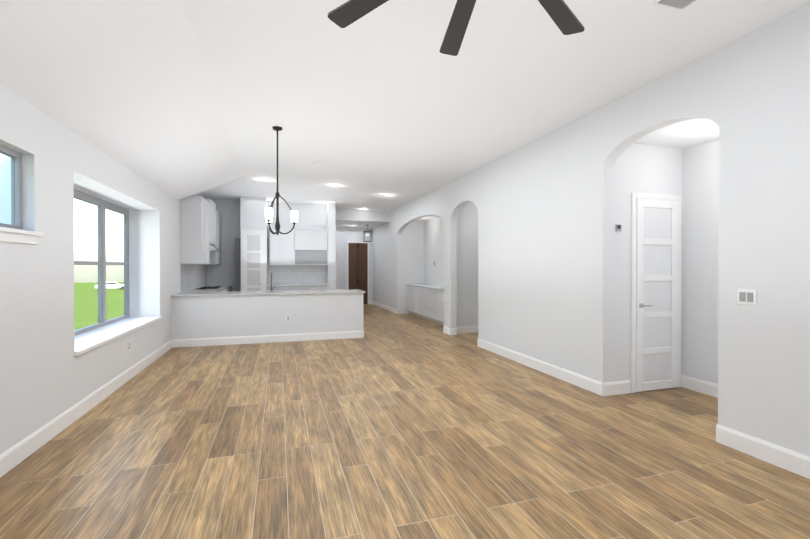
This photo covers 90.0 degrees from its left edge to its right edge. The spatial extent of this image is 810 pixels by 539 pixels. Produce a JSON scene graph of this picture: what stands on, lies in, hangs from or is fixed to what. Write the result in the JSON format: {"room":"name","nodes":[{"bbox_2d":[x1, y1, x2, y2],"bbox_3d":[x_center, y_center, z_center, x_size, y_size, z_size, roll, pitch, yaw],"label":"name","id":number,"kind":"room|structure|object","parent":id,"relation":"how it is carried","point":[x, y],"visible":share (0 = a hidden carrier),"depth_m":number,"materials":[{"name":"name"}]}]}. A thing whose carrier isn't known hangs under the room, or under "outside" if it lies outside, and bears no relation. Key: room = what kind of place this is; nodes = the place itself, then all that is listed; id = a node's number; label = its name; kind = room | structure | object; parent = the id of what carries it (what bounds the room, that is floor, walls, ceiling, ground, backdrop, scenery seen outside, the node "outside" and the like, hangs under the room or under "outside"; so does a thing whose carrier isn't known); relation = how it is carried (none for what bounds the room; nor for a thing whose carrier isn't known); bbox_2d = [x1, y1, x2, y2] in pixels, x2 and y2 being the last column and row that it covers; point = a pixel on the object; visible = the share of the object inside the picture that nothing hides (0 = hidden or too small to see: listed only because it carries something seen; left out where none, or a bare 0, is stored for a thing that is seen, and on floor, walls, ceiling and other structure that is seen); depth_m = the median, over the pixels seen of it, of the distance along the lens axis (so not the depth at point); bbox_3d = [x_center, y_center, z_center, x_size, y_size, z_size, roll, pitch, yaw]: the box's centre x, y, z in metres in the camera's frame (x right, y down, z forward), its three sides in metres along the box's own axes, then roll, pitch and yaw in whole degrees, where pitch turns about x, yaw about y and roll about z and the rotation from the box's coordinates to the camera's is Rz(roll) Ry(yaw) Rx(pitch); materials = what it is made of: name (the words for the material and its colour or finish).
{"room":"living room","nodes":[
{"label":"living room","id":0,"kind":"room"},
{"bbox_2d":[0,153,149,316],"bbox_3d":[-3.960,0.183,5.243,0.356,3.100,3.260,0,0,-17],"label":"wall","id":1,"kind":"structure","parent":0,"point":[139,275],"depth_m":6.64,"materials":[{"name":"white paint"}]},
{"bbox_2d":[74,189,129,335],"bbox_3d":[-4.094,-0.081,5.199,0.064,1.770,2.960,0,0,-17],"label":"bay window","id":2,"kind":"structure","parent":1,"relation":"in","point":[103,206],"depth_m":5.65,"materials":[{"name":"grey plastic"}]},
{"bbox_2d":[74,316,161,355],"bbox_3d":[-3.862,0.812,5.277,0.510,0.042,2.958,0,0,-17],"label":"window sill","id":3,"kind":"structure","parent":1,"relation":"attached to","point":[85,342],"depth_m":5.09,"materials":[{"name":"white"}]},
{"bbox_2d":[0,83,206,454],"bbox_3d":[-3.474,-0.212,4.527,0.150,3.340,14.050,0,0,-17],"label":"wall","id":4,"kind":"structure","parent":0,"point":[47,375],"depth_m":3.57,"materials":[{"name":"white paint"}]},
{"bbox_2d":[0,144,22,229],"bbox_3d":[-3.003,-0.616,2.912,0.050,0.630,0.730,0,0,-17],"label":"window","id":5,"kind":"structure","parent":4,"relation":"in","point":[16,201],"depth_m":3.22,"materials":[{"name":"grey plastic"}]},
{"bbox_2d":[0,227,42,244],"bbox_3d":[-2.924,-0.251,2.939,0.115,0.100,0.830,0,0,-17],"label":"window sill","id":6,"kind":"structure","parent":4,"relation":"attached to","point":[17,236],"depth_m":3.06,"materials":[{"name":"white"}]},
{"bbox_2d":[180,264,206,291],"bbox_3d":[-4.982,0.160,9.634,0.002,0.568,3.102,0,0,-17],"label":"backsplash","id":7,"kind":"structure","parent":4,"relation":"attached to","point":[195,275],"depth_m":9.29,"materials":[{"name":"grey tile"}]},
{"bbox_2d":[180,196,221,264],"bbox_3d":[-4.792,-0.876,9.678,0.392,1.500,3.117,0,0,-17],"label":"wall cabinet","id":8,"kind":"object","parent":4,"relation":"attached to","point":[200,224],"visible":0.98,"depth_m":8.24,"materials":[{"name":"white wood"}]},
{"bbox_2d":[210,244,220,251],"bbox_3d":[-4.725,-0.519,9.661,0.507,0.165,0.880,0,0,-17],"label":"range hood","id":9,"kind":"object","parent":4,"relation":"attached to","point":[213,248],"visible":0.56,"depth_m":9.46,"materials":[{"name":"silver metal"}]},
{"bbox_2d":[0,0,244,198],"bbox_3d":[-2.357,-1.619,3.033,1.400,0.705,10.550,0,0,-17],"label":"ceiling","id":10,"kind":"structure","parent":0,"point":[128,83],"depth_m":3.42,"materials":[{"name":"white paint"}]},
{"bbox_2d":[177,176,245,199],"bbox_3d":[-3.940,-1.653,8.117,1.400,0.705,0.100,0,0,-17],"label":"wall","id":11,"kind":"structure","parent":0,"point":[210,188],"depth_m":8.13,"materials":[{"name":"white paint"}]},
{"bbox_2d":[235,197,266,290],"bbox_3d":[-4.203,-0.255,11.107,0.790,3.338,0.748,0,0,-17],"label":"wall block","id":12,"kind":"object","parent":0,"point":[252,213],"visible":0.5,"depth_m":10.73,"materials":[{"name":"white paint"}]},
{"bbox_2d":[241,229,265,290],"bbox_3d":[-4.014,0.181,10.741,0.610,2.470,0.066,0,0,-17],"label":"pantry door","id":13,"kind":"structure","parent":12,"relation":"attached to","point":[253,260],"depth_m":10.76,"materials":[{"name":"white wood"}]},
{"bbox_2d":[207,199,325,290],"bbox_3d":[-3.883,-0.260,11.679,3.620,3.340,0.150,0,0,-17],"label":"wall","id":14,"kind":"structure","parent":0,"point":[311,216],"depth_m":11.33,"materials":[{"name":"white paint"}]},
{"bbox_2d":[268,266,325,284],"bbox_3d":[-3.132,0.160,11.835,1.645,0.538,0.002,0,0,-17],"label":"backsplash","id":15,"kind":"structure","parent":14,"relation":"attached to","point":[280,274],"depth_m":11.83,"materials":[{"name":"grey tile"}]},
{"bbox_2d":[270,226,327,265],"bbox_3d":[-3.053,-0.660,11.658,1.595,1.100,0.362,0,0,-17],"label":"wall cabinet","id":16,"kind":"object","parent":14,"relation":"attached to","point":[293,247],"visible":0.88,"depth_m":11.50,"materials":[{"name":"white wood"}]},
{"bbox_2d":[326,203,335,289],"bbox_3d":[-2.201,-0.262,11.994,0.220,3.340,0.551,0,0,-17],"label":"column","id":17,"kind":"structure","parent":0,"point":[331,230],"depth_m":11.73,"materials":[{"name":"white paint"}]},
{"bbox_2d":[336,228,372,299],"bbox_3d":[-2.260,-0.288,15.902,2.290,3.340,0.150,0,0,-17],"label":"wall","id":18,"kind":"structure","parent":0,"point":[344,236],"depth_m":15.81,"materials":[{"name":"white paint"}]},
{"bbox_2d":[347,241,368,303],"bbox_3d":[-1.839,0.137,15.915,0.900,2.490,0.077,0,0,-17],"label":"front door","id":19,"kind":"structure","parent":18,"relation":"in","point":[357,264],"depth_m":15.93,"materials":[{"name":"brown wood"}]},
{"bbox_2d":[336,220,387,228],"bbox_3d":[-1.867,-1.660,14.628,1.990,0.100,2.500,0,0,-17],"label":"ceiling","id":20,"kind":"structure","parent":0,"point":[356,224],"depth_m":14.48,"materials":[{"name":"white paint"}]},
{"bbox_2d":[363,225,371,241],"bbox_3d":[-1.359,-1.309,14.631,0.276,0.599,0.276,0,0,-17],"label":"pendant lantern","id":21,"kind":"object","parent":20,"relation":"hanging from","point":[367,234],"visible":1,"depth_m":14.57,"materials":[{"name":"brown metal"}]},
{"bbox_2d":[0,304,809,538],"bbox_3d":[-0.651,1.469,7.329,8.200,0.060,17.800,0,0,-17],"label":"floor","id":22,"kind":"structure","parent":0,"point":[390,425],"depth_m":3.15,"materials":[{"name":"brown wood"}]},
{"bbox_2d":[184,285,230,291],"bbox_3d":[-4.682,0.913,9.732,0.627,1.020,3.102,0,0,-17],"label":"countertop","id":23,"kind":"structure","parent":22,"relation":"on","point":[217,288],"depth_m":9.43,"materials":[{"name":"white stone"}]},
{"bbox_2d":[171,293,363,347],"bbox_3d":[-2.679,0.965,8.307,3.603,0.936,0.680,0,0,-17],"label":"half wall","id":24,"kind":"structure","parent":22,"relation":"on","point":[221,318],"depth_m":7.93,"materials":[{"name":"white paint"}]},
{"bbox_2d":[171,289,364,296],"bbox_3d":[-2.674,0.477,8.318,3.622,0.040,0.775,0,0,-17],"label":"countertop","id":25,"kind":"structure","parent":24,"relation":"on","point":[249,293],"depth_m":7.93,"materials":[{"name":"white stone"}]},
{"bbox_2d":[267,288,290,290],"bbox_3d":[-3.550,0.945,11.386,0.611,0.936,0.616,0,0,-17],"label":"base cabinet","id":26,"kind":"object","parent":22,"relation":"on","point":[268,289],"depth_m":11.10,"materials":[{"name":"white wood"}]},
{"bbox_2d":[267,284,310,287],"bbox_3d":[-3.047,0.456,11.534,1.661,0.040,0.626,0,0,-17],"label":"countertop","id":27,"kind":"structure","parent":26,"relation":"on","point":[288,285],"depth_m":11.20,"materials":[{"name":"white stone"}]},
{"bbox_2d":[291,288,310,289],"bbox_3d":[-3.053,0.944,11.541,0.670,0.936,0.616,0,0,-17],"label":"base cabinet","id":28,"kind":"object","parent":22,"relation":"on","point":[291,288],"depth_m":11.27,"materials":[{"name":"white wood"}]},
{"bbox_2d":[311,284,328,289],"bbox_3d":[-2.551,0.943,11.697,0.620,0.936,0.616,0,0,-17],"label":"base cabinet","id":29,"kind":"object","parent":22,"relation":"on","point":[313,286],"depth_m":11.44,"materials":[{"name":"white"}]},
{"bbox_2d":[406,284,409,313],"bbox_3d":[0.434,0.954,12.633,0.606,0.900,0.690,0,0,-17],"label":"base cabinet","id":30,"kind":"object","parent":22,"relation":"on","point":[408,285],"depth_m":12.72,"materials":[{"name":"white wood"}]},
{"bbox_2d":[410,284,417,315],"bbox_3d":[0.603,0.957,12.089,0.606,0.900,0.690,0,0,-17],"label":"base cabinet","id":31,"kind":"object","parent":22,"relation":"on","point":[413,291],"depth_m":12.22,"materials":[{"name":"white wood"}]},
{"bbox_2d":[418,288,425,319],"bbox_3d":[0.790,0.961,11.487,0.606,0.900,0.690,0,0,-17],"label":"base cabinet","id":32,"kind":"object","parent":22,"relation":"on","point":[425,301],"depth_m":11.50,"materials":[{"name":"white wood"}]},
{"bbox_2d":[426,288,433,321],"bbox_3d":[0.996,0.966,10.829,0.606,0.900,0.690,0,0,-17],"label":"base cabinet","id":33,"kind":"object","parent":22,"relation":"on","point":[429,291],"depth_m":10.89,"materials":[{"name":"white wood"}]},
{"bbox_2d":[434,288,441,324],"bbox_3d":[1.183,0.970,10.227,0.606,0.900,0.690,0,0,-17],"label":"base cabinet","id":34,"kind":"object","parent":22,"relation":"on","point":[437,291],"depth_m":10.34,"materials":[{"name":"white wood"}]},
{"bbox_2d":[414,284,443,291],"bbox_3d":[0.888,0.494,11.153,0.616,0.040,3.780,0,0,-17],"label":"countertop","id":35,"kind":"structure","parent":34,"relation":"on","point":[415,285],"depth_m":11.64,"materials":[{"name":"white stone"}]},
{"bbox_2d":[442,292,443,325],"bbox_3d":[1.352,0.974,9.683,0.606,0.900,0.690,0,0,-17],"label":"base cabinet","id":36,"kind":"object","parent":22,"relation":"on","point":[442,292],"depth_m":10.04,"materials":[{"name":"white wood"}]},
{"bbox_2d":[402,221,423,313],"bbox_3d":[0.231,-0.124,13.013,0.750,3.050,0.150,0,0,-17],"label":"wall","id":37,"kind":"structure","parent":0,"point":[422,246],"depth_m":12.93,"materials":[{"name":"white paint"}]},
{"bbox_2d":[415,215,439,220],"bbox_3d":[0.828,-1.586,11.121,1.050,0.100,4.100,0,0,-17],"label":"ceiling","id":38,"kind":"structure","parent":0,"point":[426,218],"depth_m":12.26,"materials":[{"name":"white paint"}]},
{"bbox_2d":[424,217,443,285],"bbox_3d":[1.257,-0.112,11.264,0.150,3.050,4.100,0,0,-17],"label":"wall","id":39,"kind":"structure","parent":0,"point":[433,228],"depth_m":12.20,"materials":[{"name":"white paint"}]},
{"bbox_2d":[457,202,477,326],"bbox_3d":[1.792,-0.124,9.310,1.530,3.100,0.150,0,0,-17],"label":"wall","id":40,"kind":"structure","parent":0,"point":[467,266],"depth_m":9.10,"materials":[{"name":"white paint"}]},
{"bbox_2d":[181,0,809,211],"bbox_3d":[-0.929,-1.940,5.779,5.760,0.100,14.950,0,0,-17],"label":"ceiling","id":41,"kind":"structure","parent":0,"point":[390,100],"depth_m":3.96,"materials":[{"name":"white paint"}]},
{"bbox_2d":[265,126,297,234],"bbox_3d":[-1.647,-1.170,5.410,0.418,1.434,0.468,0,0,-17],"label":"chandelier","id":42,"kind":"object","parent":41,"relation":"hanging from","point":[269,216],"visible":1,"depth_m":5.38,"materials":[{"name":"brown metal"}]},
{"bbox_2d":[327,0,584,55],"bbox_3d":[0.353,-1.571,1.630,1.947,0.581,1.947,0,0,-17],"label":"ceiling fan","id":43,"kind":"object","parent":41,"relation":"hanging from","point":[559,12],"visible":1,"depth_m":2.22,"materials":[{"name":"brown metal"}]},
{"bbox_2d":[260,122,716,225],"bbox_3d":[-0.655,-1.713,9.087,4.920,0.397,11.970,0,0,-17],"label":"recessed light","id":44,"kind":"object","parent":41,"relation":"in","point":[711,124],"visible":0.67,"depth_m":8.66,"materials":[{"name":"white"}]},
{"bbox_2d":[652,0,698,11],"bbox_3d":[1.950,-1.859,2.602,0.270,0.017,0.590,0,0,-17],"label":"ceiling vent","id":45,"kind":"object","parent":41,"relation":"in","point":[679,5],"visible":0.98,"depth_m":2.83,"materials":[{"name":"white metal"}]},
{"bbox_2d":[373,3,809,456],"bbox_3d":[1.355,-0.234,7.890,0.150,3.340,17.600,0,0,-17],"label":"wall","id":46,"kind":"structure","parent":0,"point":[544,204],"depth_m":3.83,"materials":[{"name":"white paint"}]},
{"bbox_2d":[336,209,389,221],"bbox_3d":[-1.477,-1.821,13.376,1.990,0.440,0.120,0,0,-17],"label":"header","id":47,"kind":"object","parent":46,"relation":"attached to","point":[360,215],"visible":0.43,"depth_m":13.34,"materials":[{"name":"white paint"}]},
{"bbox_2d":[0,300,809,478],"bbox_3d":[-0.516,1.365,7.318,7.150,0.150,17.300,0,0,-17],"label":"baseboard","id":48,"kind":"structure","parent":46,"relation":"attached to","point":[760,449],"depth_m":4.17,"materials":[{"name":"white"}]},
{"bbox_2d":[737,289,756,305],"bbox_3d":[2.722,0.219,3.228,0.010,0.125,0.140,0,0,-17],"label":"switch plate","id":49,"kind":"object","parent":46,"relation":"attached to","point":[746,296],"visible":1,"depth_m":3.22,"materials":[{"name":"white plastic"}]},
{"bbox_2d":[613,143,684,381],"bbox_3d":[2.903,-0.070,4.932,1.050,3.050,0.150,0,0,-17],"label":"wall","id":50,"kind":"structure","parent":0,"point":[640,168],"depth_m":4.77,"materials":[{"name":"white paint"}]},
{"bbox_2d":[615,224,620,230],"bbox_3d":[2.482,-0.483,4.706,0.070,0.080,0.022,0,0,-17],"label":"keypad","id":51,"kind":"object","parent":50,"relation":"attached to","point":[617,227],"visible":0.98,"depth_m":4.70,"materials":[{"name":"grey plastic"}]},
{"bbox_2d":[631,193,680,392],"bbox_3d":[3.043,0.276,4.852,0.765,2.360,0.088,0,0,-17],"label":"door","id":52,"kind":"structure","parent":50,"relation":"in","point":[655,291],"depth_m":4.87,"materials":[{"name":"white wood"}]},
{"bbox_2d":[634,119,718,148],"bbox_3d":[3.188,-1.539,4.048,1.350,0.100,1.990,0,0,-17],"label":"ceiling","id":53,"kind":"structure","parent":0,"point":[685,134],"depth_m":4.51,"materials":[{"name":"white paint"}]},
{"bbox_2d":[681,138,718,383],"bbox_3d":[3.761,-0.065,4.236,0.150,3.050,1.990,0,0,-17],"label":"wall","id":54,"kind":"structure","parent":0,"point":[689,175],"depth_m":4.80,"materials":[{"name":"white paint"}]},
{"label":"outside","id":55,"kind":"structure","parent":0,"visible":0},
{"bbox_2d":[74,282,123,329],"bbox_3d":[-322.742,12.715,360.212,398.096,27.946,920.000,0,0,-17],"label":"lawn","id":56,"kind":"structure","parent":55,"point":[83,305],"depth_m":29.28,"materials":[{"name":"green plant"}]},
{"bbox_2d":[94,282,123,289],"bbox_3d":[-53.292,2.980,73.482,1.840,1.450,4.500,0,0,33],"label":"car","id":57,"kind":"object","parent":56,"relation":"on","point":[114,285],"depth_m":73.07,"materials":[{"name":"white metal"}]}
]}

